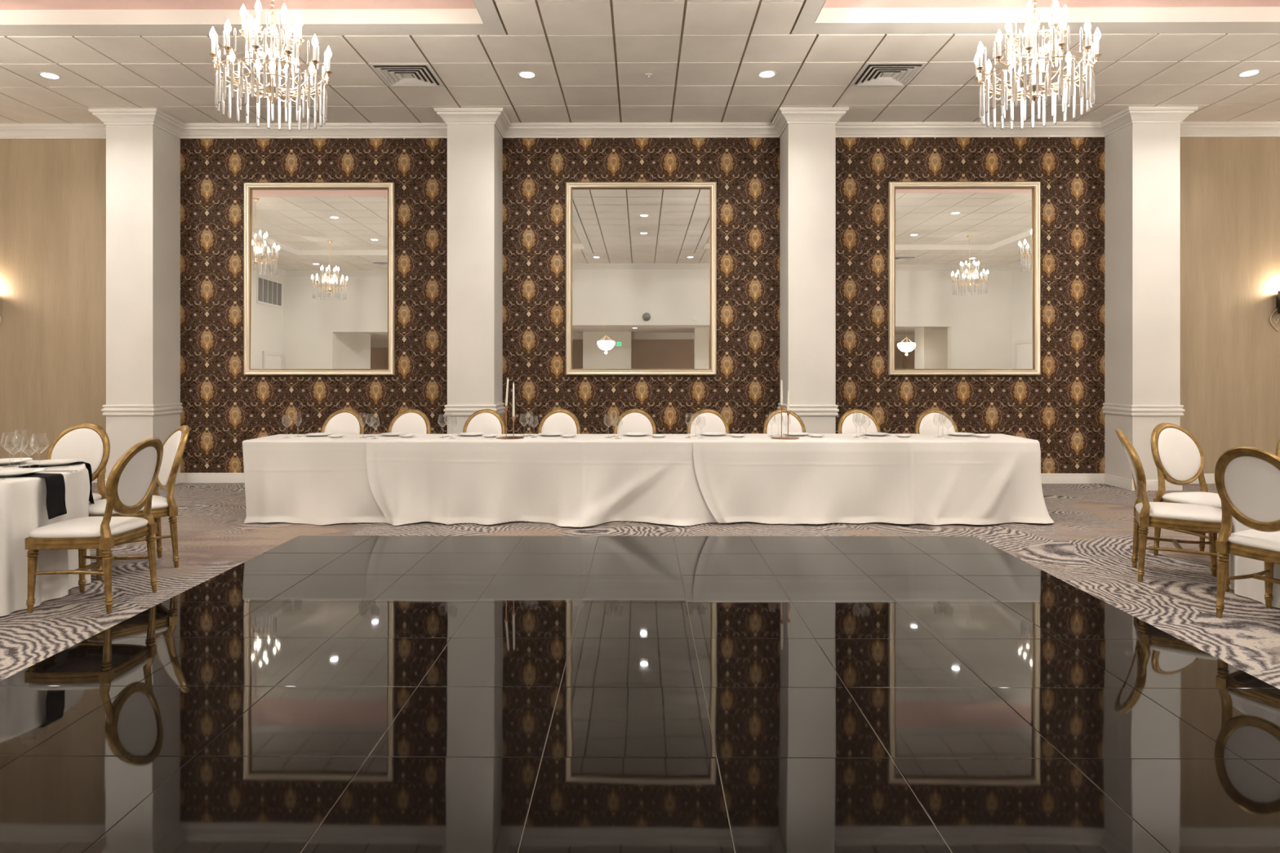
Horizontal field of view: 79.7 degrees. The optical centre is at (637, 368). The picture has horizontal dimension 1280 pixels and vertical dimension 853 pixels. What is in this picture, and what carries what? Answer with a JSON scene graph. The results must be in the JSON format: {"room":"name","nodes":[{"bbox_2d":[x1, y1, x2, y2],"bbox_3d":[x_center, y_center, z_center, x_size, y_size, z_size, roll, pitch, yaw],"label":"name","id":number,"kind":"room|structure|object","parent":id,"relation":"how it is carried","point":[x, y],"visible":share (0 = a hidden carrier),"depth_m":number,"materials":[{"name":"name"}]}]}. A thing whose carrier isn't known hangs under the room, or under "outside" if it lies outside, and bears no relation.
{"room":"event hall","nodes":[
{"label":"event hall","id":0,"kind":"room"},
{"bbox_2d":[0,0,476,9],"bbox_3d":[-4.812,-3.115,3.489,7.040,0.020,6.387,0,0,0],"label":"ceiling","id":1,"kind":"structure","parent":0,"point":[4,4],"depth_m":6.53,"materials":[{"name":"paint"}]},
{"bbox_2d":[208,0,332,130],"bbox_3d":[-2.572,-2.446,5.413,0.776,1.317,0.776,0,0,35],"label":"chandelier","id":2,"kind":"object","parent":1,"relation":"hanging from","point":[274,89],"visible":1,"depth_m":5.29,"materials":[{"name":"clear glass"}]},
{"bbox_2d":[0,137,1279,473],"bbox_3d":[0.200,-0.790,9.474,20.000,4.380,0.150,0,0,0],"label":"wall","id":3,"kind":"structure","parent":0,"point":[53,191],"depth_m":9.40,"materials":[{"name":"paper"}]},
{"bbox_2d":[0,123,106,138],"bbox_3d":[-7.980,-2.905,9.381,3.642,0.150,0.122,0,0,0],"label":"crown molding","id":4,"kind":"structure","parent":3,"relation":"attached to","point":[7,131],"depth_m":9.38,"materials":[{"name":"white paint"}]},
{"bbox_2d":[92,472,106,483],"bbox_3d":[-7.979,1.339,9.434,3.642,0.122,0.016,0,0,0],"label":"baseboard","id":5,"kind":"structure","parent":3,"relation":"attached to","point":[95,480],"depth_m":9.42,"materials":[{"name":"white paint"}]},
{"bbox_2d":[180,472,244,483],"bbox_3d":[-3.904,1.339,9.413,3.418,0.122,0.016,0,0,0],"label":"baseboard","id":6,"kind":"structure","parent":3,"relation":"attached to","point":[185,477],"depth_m":9.41,"materials":[{"name":"white paint"}]},
{"bbox_2d":[180,122,447,138],"bbox_3d":[-3.905,-2.905,9.360,3.418,0.150,0.122,0,0,0],"label":"crown molding","id":7,"kind":"structure","parent":3,"relation":"attached to","point":[357,130],"depth_m":9.36,"materials":[{"name":"white paint"}]},
{"bbox_2d":[244,182,395,375],"bbox_3d":[-3.891,-1.101,9.393,1.840,2.358,0.056,0,0,0],"label":"wall mirror","id":8,"kind":"object","parent":3,"relation":"attached to","point":[319,257],"visible":1,"depth_m":9.40,"materials":[{"name":"beige mirror"}]},
{"bbox_2d":[565,182,716,375],"bbox_3d":[0.049,-1.101,9.372,1.840,2.358,0.056,0,0,0],"label":"wall mirror","id":9,"kind":"object","parent":3,"relation":"attached to","point":[641,257],"visible":1,"depth_m":9.39,"materials":[{"name":"beige mirror"}]},
{"bbox_2d":[503,122,778,137],"bbox_3d":[0.049,-2.905,9.339,3.399,0.150,0.122,0,0,0],"label":"crown molding","id":10,"kind":"structure","parent":3,"relation":"attached to","point":[516,130],"depth_m":9.34,"materials":[{"name":"white paint"}]},
{"bbox_2d":[888,181,1040,375],"bbox_3d":[3.989,-1.101,9.351,1.840,2.358,0.056,0,0,0],"label":"wall mirror","id":11,"kind":"object","parent":3,"relation":"attached to","point":[964,257],"visible":1,"depth_m":9.37,"materials":[{"name":"beige mirror"}]},
{"bbox_2d":[835,121,1104,137],"bbox_3d":[4.002,-2.905,9.318,3.418,0.150,0.122,0,0,0],"label":"crown molding","id":12,"kind":"structure","parent":3,"relation":"attached to","point":[843,129],"depth_m":9.32,"materials":[{"name":"white paint"}]},
{"bbox_2d":[1040,473,1104,484],"bbox_3d":[4.003,1.339,9.371,3.418,0.122,0.016,0,0,0],"label":"baseboard","id":13,"kind":"structure","parent":3,"relation":"attached to","point":[1087,478],"depth_m":9.36,"materials":[{"name":"white paint"}]},
{"bbox_2d":[1188,473,1215,484],"bbox_3d":[8.228,1.339,9.349,3.942,0.122,0.016,0,0,0],"label":"baseboard","id":14,"kind":"structure","parent":3,"relation":"attached to","point":[1209,477],"depth_m":9.35,"materials":[{"name":"white paint"}]},
{"bbox_2d":[1180,121,1279,137],"bbox_3d":[8.227,-2.905,9.296,3.942,0.150,0.122,0,0,0],"label":"crown molding","id":15,"kind":"structure","parent":3,"relation":"attached to","point":[1188,129],"depth_m":9.30,"materials":[{"name":"white paint"}]},
{"bbox_2d":[1269,290,1279,331],"bbox_3d":[7.829,-0.698,9.238,0.252,0.484,0.242,0,0,0],"label":"wall sconce","id":16,"kind":"object","parent":3,"relation":"attached to","point":[1277,299],"visible":1,"depth_m":9.32,"materials":[{"name":"black metal"}]},
{"bbox_2d":[0,0,1279,123],"bbox_3d":[0.169,-2.986,3.549,20.000,0.012,11.700,0,0,0],"label":"ceiling","id":17,"kind":"structure","parent":0,"point":[591,60],"depth_m":7.64,"materials":[{"name":"tile"}]},
{"bbox_2d":[37,71,62,79],"bbox_3d":[-5.969,-2.978,7.798,0.196,0.004,0.196,0,0,0],"label":"recessed light","id":18,"kind":"object","parent":17,"relation":"in","point":[45,74],"visible":1,"depth_m":7.79,"materials":[{"name":"white ceramic"}]},
{"bbox_2d":[0,0,506,35],"bbox_3d":[-4.812,-3.041,3.502,7.254,0.129,6.728,0,0,0],"label":"ceiling tray edge","id":19,"kind":"structure","parent":17,"relation":"attached to","point":[485,20],"depth_m":6.63,"materials":[{"name":"white paint"}]},
{"bbox_2d":[367,62,444,86],"bbox_3d":[-2.327,-2.968,7.779,0.596,0.024,0.596,0,0,0],"label":"ceiling vent","id":20,"kind":"object","parent":17,"relation":"in","point":[393,74],"visible":1,"depth_m":7.73,"materials":[{"name":"white metal"}]},
{"bbox_2d":[517,71,537,78],"bbox_3d":[-1.113,-2.978,7.773,0.196,0.004,0.196,0,0,0],"label":"recessed light","id":21,"kind":"object","parent":17,"relation":"in","point":[525,75],"visible":1,"depth_m":7.77,"materials":[{"name":"white ceramic"}]},
{"bbox_2d":[757,70,777,78],"bbox_3d":[1.315,-2.978,7.760,0.196,0.004,0.196,0,0,0],"label":"recessed light","id":22,"kind":"object","parent":17,"relation":"in","point":[767,73],"visible":1,"depth_m":7.75,"materials":[{"name":"white ceramic"}]},
{"bbox_2d":[849,62,928,84],"bbox_3d":[2.529,-2.968,7.754,0.596,0.024,0.596,0,0,0],"label":"ceiling vent","id":23,"kind":"object","parent":17,"relation":"in","point":[872,73],"visible":1,"depth_m":7.70,"materials":[{"name":"white metal"}]},
{"bbox_2d":[791,0,1279,34],"bbox_3d":[4.981,-3.041,3.451,7.249,0.129,6.728,0,0,0],"label":"ceiling tray edge","id":24,"kind":"structure","parent":17,"relation":"attached to","point":[813,19],"depth_m":6.60,"materials":[{"name":"white paint"}]},
{"bbox_2d":[1236,69,1262,77],"bbox_3d":[6.171,-2.978,7.735,0.196,0.004,0.196,0,0,0],"label":"recessed light","id":25,"kind":"object","parent":17,"relation":"in","point":[1254,72],"visible":1,"depth_m":7.72,"materials":[{"name":"white ceramic"}]},
{"bbox_2d":[0,483,1279,689],"bbox_3d":[0.145,1.400,-0.901,20.000,0.001,20.600,0,0,0],"label":"floor","id":26,"kind":"structure","parent":0,"point":[1087,546],"depth_m":5.71,"materials":[{"name":"carpet"}]},
{"bbox_2d":[45,422,110,502],"bbox_3d":[-4.178,0.907,5.559,0.491,0.985,0.649,0,0,-5],"label":"dining chair","id":27,"kind":"object","parent":26,"relation":"on","point":[89,442],"visible":0.2,"depth_m":5.76,"materials":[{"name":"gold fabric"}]},
{"bbox_2d":[25,437,163,613],"bbox_3d":[-3.218,0.907,4.603,0.649,0.985,0.491,0,0,0],"label":"dining chair","id":28,"kind":"object","parent":26,"relation":"on","point":[131,482],"visible":1,"depth_m":4.49,"materials":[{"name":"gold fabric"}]},
{"bbox_2d":[88,108,184,488],"bbox_3d":[-5.887,-0.790,9.115,0.789,4.380,0.672,0,0,0],"label":"pillar","id":29,"kind":"structure","parent":26,"relation":"on","point":[143,145],"depth_m":8.90,"materials":[{"name":"white paint"}]},
{"bbox_2d":[88,425,189,580],"bbox_3d":[-3.523,0.907,5.408,0.491,0.985,0.649,0,0,44],"label":"dining chair","id":30,"kind":"object","parent":26,"relation":"on","point":[174,446],"visible":0.56,"depth_m":5.40,"materials":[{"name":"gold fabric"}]},
{"bbox_2d":[320,408,364,434],"bbox_3d":[-3.007,0.907,7.644,0.491,0.985,0.649,0,0,0],"label":"dining chair","id":31,"kind":"object","parent":26,"relation":"on","point":[344,421],"visible":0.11,"depth_m":7.85,"materials":[{"name":"white fabric"}]},
{"bbox_2d":[387,408,431,434],"bbox_3d":[-2.332,0.907,7.640,0.491,0.985,0.649,0,0,0],"label":"dining chair","id":32,"kind":"object","parent":26,"relation":"on","point":[411,421],"visible":0.15,"depth_m":7.85,"materials":[{"name":"white fabric"}]},
{"bbox_2d":[433,107,511,434],"bbox_3d":[-1.924,-0.790,9.094,0.789,4.380,0.672,0,0,0],"label":"pillar","id":33,"kind":"structure","parent":26,"relation":"on","point":[475,135],"depth_m":8.88,"materials":[{"name":"white paint"}]},
{"bbox_2d":[462,408,505,434],"bbox_3d":[-1.565,0.907,7.636,0.491,0.985,0.649,0,0,0],"label":"dining chair","id":34,"kind":"object","parent":26,"relation":"on","point":[488,421],"visible":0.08,"depth_m":7.85,"materials":[{"name":"white fabric"}]},
{"bbox_2d":[537,408,580,434],"bbox_3d":[-0.798,0.907,7.632,0.491,0.985,0.649,0,0,0],"label":"dining chair","id":35,"kind":"object","parent":26,"relation":"on","point":[557,420],"visible":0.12,"depth_m":7.84,"materials":[{"name":"white fabric"}]},
{"bbox_2d":[613,408,656,434],"bbox_3d":[-0.026,0.907,7.628,0.491,0.985,0.649,0,0,0],"label":"dining chair","id":36,"kind":"object","parent":26,"relation":"on","point":[633,420],"visible":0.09,"depth_m":7.84,"materials":[{"name":"white fabric"}]},
{"bbox_2d":[0,535,1279,852],"bbox_3d":[-0.026,1.391,3.035,5.598,0.015,6.644,0,0,0],"label":"floor","id":37,"kind":"structure","parent":26,"relation":"on","point":[312,694],"depth_m":3.09,"materials":[{"name":"black tile"}]},
{"bbox_2d":[686,408,728,434],"bbox_3d":[0.719,0.907,7.624,0.491,0.985,0.649,0,0,0],"label":"dining chair","id":38,"kind":"object","parent":26,"relation":"on","point":[714,421],"visible":0.13,"depth_m":7.83,"materials":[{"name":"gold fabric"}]},
{"bbox_2d":[763,408,805,433],"bbox_3d":[1.497,0.907,7.620,0.491,0.985,0.649,0,0,0],"label":"dining chair","id":39,"kind":"object","parent":26,"relation":"on","point":[796,424],"visible":0.21,"depth_m":7.83,"materials":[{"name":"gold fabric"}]},
{"bbox_2d":[771,106,848,433],"bbox_3d":[2.019,-0.790,9.073,0.789,4.380,0.672,0,0,0],"label":"pillar","id":40,"kind":"structure","parent":26,"relation":"on","point":[806,135],"depth_m":8.86,"materials":[{"name":"white paint"}]},
{"bbox_2d":[837,408,880,433],"bbox_3d":[2.258,0.907,7.616,0.491,0.985,0.649,0,0,0],"label":"dining chair","id":41,"kind":"object","parent":26,"relation":"on","point":[846,425],"visible":0.11,"depth_m":7.83,"materials":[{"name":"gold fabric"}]},
{"bbox_2d":[915,408,958,433],"bbox_3d":[3.047,0.907,7.612,0.491,0.985,0.649,0,0,0],"label":"dining chair","id":42,"kind":"object","parent":26,"relation":"on","point":[931,420],"visible":0.12,"depth_m":7.82,"materials":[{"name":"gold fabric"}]},
{"bbox_2d":[1100,106,1198,490],"bbox_3d":[5.982,-0.790,9.053,0.789,4.380,0.672,0,0,0],"label":"pillar","id":43,"kind":"structure","parent":26,"relation":"on","point":[1142,144],"depth_m":8.84,"materials":[{"name":"white paint"}]},
{"bbox_2d":[1115,429,1230,591],"bbox_3d":[3.569,0.907,5.126,0.649,0.985,0.491,0,0,28],"label":"dining chair","id":44,"kind":"object","parent":26,"relation":"on","point":[1186,517],"visible":0.85,"depth_m":5.03,"materials":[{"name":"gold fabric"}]},
{"bbox_2d":[1151,422,1222,571],"bbox_3d":[4.125,0.907,5.596,0.491,0.985,0.649,0,0,-11],"label":"dining chair","id":45,"kind":"object","parent":26,"relation":"on","point":[1178,457],"visible":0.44,"depth_m":5.75,"materials":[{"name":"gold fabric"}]},
{"bbox_2d":[1214,446,1279,617],"bbox_3d":[3.534,0.907,4.199,0.649,0.985,0.491,0,0,-23],"label":"dining chair","id":46,"kind":"object","parent":26,"relation":"on","point":[1247,478],"visible":1,"depth_m":4.18,"materials":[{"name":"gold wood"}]},
{"bbox_2d":[1275,439,1279,457],"bbox_3d":[4.841,0.907,5.410,0.491,0.985,0.649,0,0,25],"label":"dining chair","id":47,"kind":"object","parent":26,"relation":"on","point":[1277,448],"visible":0.04,"depth_m":5.68,"materials":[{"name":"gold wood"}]},
{"bbox_3d":[-4.286,1.023,4.673,1.494,0.749,1.494,0,0,0],"label":"round table","id":48,"kind":"object","parent":26,"relation":"on","visible":0},
{"bbox_2d":[0,460,90,616],"bbox_3d":[-4.297,1.020,4.672,1.573,0.750,1.546,0,0,0],"label":"tablecloth","id":49,"kind":"object","parent":48,"relation":"on","point":[23,505],"visible":0.61,"depth_m":4.50,"materials":[{"name":"white fabric"}]},
{"bbox_2d":[0,431,18,467],"bbox_3d":[-4.130,0.531,5.052,0.096,0.226,0.096,0,0,0],"label":"wine glass","id":50,"kind":"object","parent":49,"relation":"on","point":[8,466],"visible":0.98,"depth_m":5.06,"materials":[{"name":"clear glass"}]},
{"bbox_2d":[0,457,32,464],"bbox_3d":[-4.266,0.628,5.172,0.300,0.020,0.300,0,0,0],"label":"plate","id":51,"kind":"object","parent":49,"relation":"on","point":[7,460],"visible":1,"depth_m":5.26,"materials":[{"name":"white ceramic"}]},
{"bbox_2d":[8,473,66,519],"bbox_3d":[-3.682,0.766,4.627,0.412,0.255,0.132,0,0,4],"label":"napkin","id":52,"kind":"object","parent":49,"relation":"on","point":[55,482],"visible":0.91,"depth_m":4.61,"materials":[{"name":"black fabric"}]},
{"bbox_2d":[0,467,45,476],"bbox_3d":[-3.757,0.628,4.633,0.300,0.020,0.300,0,0,0],"label":"plate","id":53,"kind":"object","parent":52,"relation":"on","point":[11,472],"visible":1,"depth_m":4.69,"materials":[{"name":"white ceramic"}]},
{"bbox_2d":[42,466,69,468],"bbox_3d":[-3.793,0.639,4.952,0.022,0.010,0.210,0,0,41],"label":"fork","id":54,"kind":"object","parent":49,"relation":"on","point":[57,466],"visible":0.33,"depth_m":4.98,"materials":[{"name":"silver metal"}]},
{"bbox_2d":[17,461,94,503],"bbox_3d":[-3.879,0.784,5.135,0.132,0.290,0.392,0,0,41],"label":"napkin","id":55,"kind":"object","parent":49,"relation":"on","point":[88,467],"visible":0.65,"depth_m":5.23,"materials":[{"name":"black fabric"}]},
{"bbox_2d":[26,458,82,466],"bbox_3d":[-3.890,0.628,5.123,0.300,0.020,0.300,0,0,0],"label":"plate","id":56,"kind":"object","parent":55,"relation":"on","point":[57,461],"visible":1,"depth_m":5.16,"materials":[{"name":"white ceramic"}]},
{"bbox_2d":[44,470,77,471],"bbox_3d":[-3.628,0.640,4.819,0.230,0.006,0.016,0,0,4],"label":"table knife","id":57,"kind":"object","parent":49,"relation":"on","point":[44,470],"visible":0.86,"depth_m":4.81,"materials":[{"name":"silver metal"}]},
{"bbox_3d":[-2.673,1.025,7.359,1.789,0.726,0.690,0,0,0],"label":"folding table","id":58,"kind":"object","parent":26,"relation":"on","visible":0},
{"bbox_2d":[242,434,408,524],"bbox_3d":[-2.807,1.027,7.310,1.590,0.738,0.938,0,0,0],"label":"tablecloth","id":59,"kind":"object","parent":58,"relation":"on","point":[304,479],"visible":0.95,"depth_m":6.98,"materials":[{"name":"white fabric"}]},
{"bbox_2d":[304,432,333,436],"bbox_3d":[-3.115,0.647,7.516,0.270,0.020,0.270,0,0,0],"label":"plate","id":60,"kind":"object","parent":59,"relation":"on","point":[314,434],"visible":0.99,"depth_m":7.56,"materials":[{"name":"white ceramic"}]},
{"bbox_2d":[328,435,344,438],"bbox_3d":[-2.879,0.647,7.335,0.150,0.020,0.150,0,0,0],"label":"plate","id":61,"kind":"object","parent":59,"relation":"on","point":[330,436],"visible":1,"depth_m":7.30,"materials":[{"name":"white ceramic"}]},
{"bbox_3d":[-0.875,1.025,7.350,1.790,0.726,0.690,0,0,0],"label":"folding table","id":62,"kind":"object","parent":26,"relation":"on","visible":0},
{"bbox_2d":[365,434,740,527],"bbox_3d":[-0.737,1.024,7.213,3.450,0.738,1.024,0,0,0],"label":"tablecloth","id":63,"kind":"object","parent":62,"relation":"on","point":[580,480],"visible":0.99,"depth_m":6.96,"materials":[{"name":"white fabric"}]},
{"bbox_2d":[379,432,408,435],"bbox_3d":[-2.381,0.644,7.513,0.270,0.020,0.270,0,0,0],"label":"plate","id":64,"kind":"object","parent":63,"relation":"on","point":[384,433],"visible":0.89,"depth_m":7.56,"materials":[{"name":"white ceramic"}]},
{"bbox_2d":[398,434,414,437],"bbox_3d":[-2.199,0.644,7.332,0.150,0.020,0.150,0,0,0],"label":"plate","id":65,"kind":"object","parent":63,"relation":"on","point":[402,435],"visible":1,"depth_m":7.32,"materials":[{"name":"white ceramic"}]},
{"bbox_2d":[457,432,484,436],"bbox_3d":[-1.620,0.644,7.509,0.270,0.020,0.270,0,0,0],"label":"plate","id":66,"kind":"object","parent":63,"relation":"on","point":[468,434],"visible":1,"depth_m":7.55,"materials":[{"name":"white ceramic"}]},
{"bbox_2d":[481,434,497,437],"bbox_3d":[-1.405,0.644,7.327,0.150,0.020,0.150,0,0,0],"label":"plate","id":67,"kind":"object","parent":63,"relation":"on","point":[486,435],"visible":1,"depth_m":7.32,"materials":[{"name":"white ceramic"}]},
{"bbox_2d":[495,405,524,439],"bbox_3d":[-1.200,0.503,7.246,0.264,0.302,0.264,0,0,0],"label":"candle holder","id":68,"kind":"object","parent":63,"relation":"on","point":[513,437],"visible":1,"depth_m":7.20,"materials":[{"name":"gold metal"}]},
{"bbox_2d":[505,377,508,405],"bbox_3d":[-1.237,0.216,7.297,0.035,0.269,0.022,0,0,0],"label":"taper candle","id":69,"kind":"object","parent":68,"relation":"on","point":[507,387],"visible":1,"depth_m":7.29,"materials":[{"name":"beige wax"}]},
{"bbox_2d":[512,382,515,416],"bbox_3d":[-1.160,0.285,7.206,0.022,0.327,0.022,0,0,0],"label":"taper candle","id":70,"kind":"object","parent":68,"relation":"on","point":[513,410],"visible":1,"depth_m":7.20,"materials":[{"name":"beige wax"}]},
{"bbox_2d":[537,432,565,436],"bbox_3d":[-0.833,0.644,7.505,0.270,0.020,0.270,0,0,0],"label":"plate","id":71,"kind":"object","parent":63,"relation":"on","point":[548,434],"visible":0.98,"depth_m":7.55,"materials":[{"name":"white ceramic"}]},
{"bbox_2d":[560,434,576,437],"bbox_3d":[-0.657,0.644,7.324,0.150,0.020,0.150,0,0,0],"label":"plate","id":72,"kind":"object","parent":63,"relation":"on","point":[564,435],"visible":1,"depth_m":7.31,"materials":[{"name":"white ceramic"}]},
{"bbox_2d":[622,432,649,436],"bbox_3d":[-0.009,0.644,7.500,0.270,0.020,0.270,0,0,0],"label":"plate","id":73,"kind":"object","parent":63,"relation":"on","point":[633,434],"visible":1,"depth_m":7.55,"materials":[{"name":"white ceramic"}]},
{"bbox_2d":[650,434,666,437],"bbox_3d":[0.204,0.644,7.319,0.150,0.020,0.150,0,0,0],"label":"plate","id":74,"kind":"object","parent":63,"relation":"on","point":[654,435],"visible":1,"depth_m":7.31,"materials":[{"name":"white ceramic"}]},
{"bbox_3d":[2.720,1.025,7.331,1.790,0.726,0.690,0,0,0],"label":"folding table","id":75,"kind":"object","parent":26,"relation":"on","visible":0},
{"bbox_2d":[688,433,1053,524],"bbox_3d":[2.158,1.020,7.255,3.334,0.738,1.050,0,0,0],"label":"tablecloth","id":76,"kind":"object","parent":75,"relation":"on","point":[922,478],"visible":0.98,"depth_m":6.94,"materials":[{"name":"white fabric"}]},
{"bbox_2d":[699,431,727,435],"bbox_3d":[0.747,0.640,7.496,0.270,0.020,0.270,0,0,0],"label":"plate","id":77,"kind":"object","parent":76,"relation":"on","point":[709,433],"visible":1,"depth_m":7.54,"materials":[{"name":"white ceramic"}]},
{"bbox_2d":[729,434,745,437],"bbox_3d":[0.957,0.640,7.315,0.150,0.020,0.150,0,0,0],"label":"plate","id":78,"kind":"object","parent":76,"relation":"on","point":[731,435],"visible":1,"depth_m":7.30,"materials":[{"name":"white ceramic"}]},
{"bbox_2d":[770,405,799,439],"bbox_3d":[1.386,0.497,7.193,0.264,0.305,0.264,0,0,0],"label":"candle holder","id":79,"kind":"object","parent":76,"relation":"on","point":[788,412],"visible":1,"depth_m":7.15,"materials":[{"name":"gold metal"}]},
{"bbox_2d":[780,378,782,405],"bbox_3d":[1.365,0.220,7.243,0.022,0.247,0.022,0,0,0],"label":"taper candle","id":80,"kind":"object","parent":79,"relation":"on","point":[781,381],"visible":1,"depth_m":7.24,"materials":[{"name":"beige wax"}]},
{"bbox_2d":[786,390,789,410],"bbox_3d":[1.409,0.291,7.153,0.023,0.198,0.022,0,0,0],"label":"taper candle","id":81,"kind":"object","parent":79,"relation":"on","point":[788,401],"visible":1,"depth_m":7.14,"materials":[{"name":"beige wax"}]},
{"bbox_2d":[782,431,810,435],"bbox_3d":[1.555,0.640,7.492,0.270,0.020,0.270,0,0,0],"label":"plate","id":82,"kind":"object","parent":76,"relation":"on","point":[792,433],"visible":0.92,"depth_m":7.54,"materials":[{"name":"white ceramic"}]},
{"bbox_2d":[808,434,824,437],"bbox_3d":[1.710,0.640,7.311,0.150,0.020,0.150,0,0,0],"label":"plate","id":83,"kind":"object","parent":76,"relation":"on","point":[811,435],"visible":1,"depth_m":7.30,"materials":[{"name":"white ceramic"}]},
{"bbox_2d":[861,432,890,435],"bbox_3d":[2.332,0.640,7.488,0.270,0.020,0.270,0,0,0],"label":"plate","id":84,"kind":"object","parent":76,"relation":"on","point":[865,433],"visible":1,"depth_m":7.52,"materials":[{"name":"white ceramic"}]},
{"bbox_2d":[895,434,911,437],"bbox_3d":[2.541,0.640,7.307,0.150,0.020,0.150,0,0,0],"label":"plate","id":85,"kind":"object","parent":76,"relation":"on","point":[898,435],"visible":1,"depth_m":7.29,"materials":[{"name":"white ceramic"}]},
{"bbox_2d":[946,432,975,435],"bbox_3d":[3.156,0.640,7.484,0.270,0.020,0.270,0,0,0],"label":"plate","id":86,"kind":"object","parent":76,"relation":"on","point":[950,433],"visible":1,"depth_m":7.49,"materials":[{"name":"white ceramic"}]},
{"bbox_2d":[973,434,991,437],"bbox_3d":[3.288,0.640,7.303,0.150,0.020,0.150,0,0,0],"label":"plate","id":87,"kind":"object","parent":76,"relation":"on","point":[976,435],"visible":1,"depth_m":7.30,"materials":[{"name":"white ceramic"}]},
{"bbox_2d":[822,0,1279,8],"bbox_3d":[4.981,-3.115,3.438,7.035,0.020,6.387,0,0,0],"label":"ceiling","id":88,"kind":"structure","parent":0,"point":[828,3],"depth_m":6.53,"materials":[{"name":"paint"}]},
{"bbox_2d":[973,0,1102,129],"bbox_3d":[2.793,-2.446,5.385,0.776,1.317,0.776,0,0,18],"label":"chandelier","id":89,"kind":"object","parent":88,"relation":"hanging from","point":[1033,49],"visible":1,"depth_m":5.28,"materials":[{"name":"clear glass"}]},
{"bbox_3d":[4.454,1.023,4.617,1.494,0.749,1.494,0,0,0],"label":"round table","id":90,"kind":"object","parent":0,"visible":0},
{"bbox_2d":[1229,515,1279,608],"bbox_3d":[4.455,1.020,4.613,1.522,0.750,1.536,0,0,0],"label":"tablecloth","id":91,"kind":"object","parent":90,"relation":"on","point":[1253,588],"visible":0.15,"depth_m":4.66,"materials":[{"name":"white fabric"}]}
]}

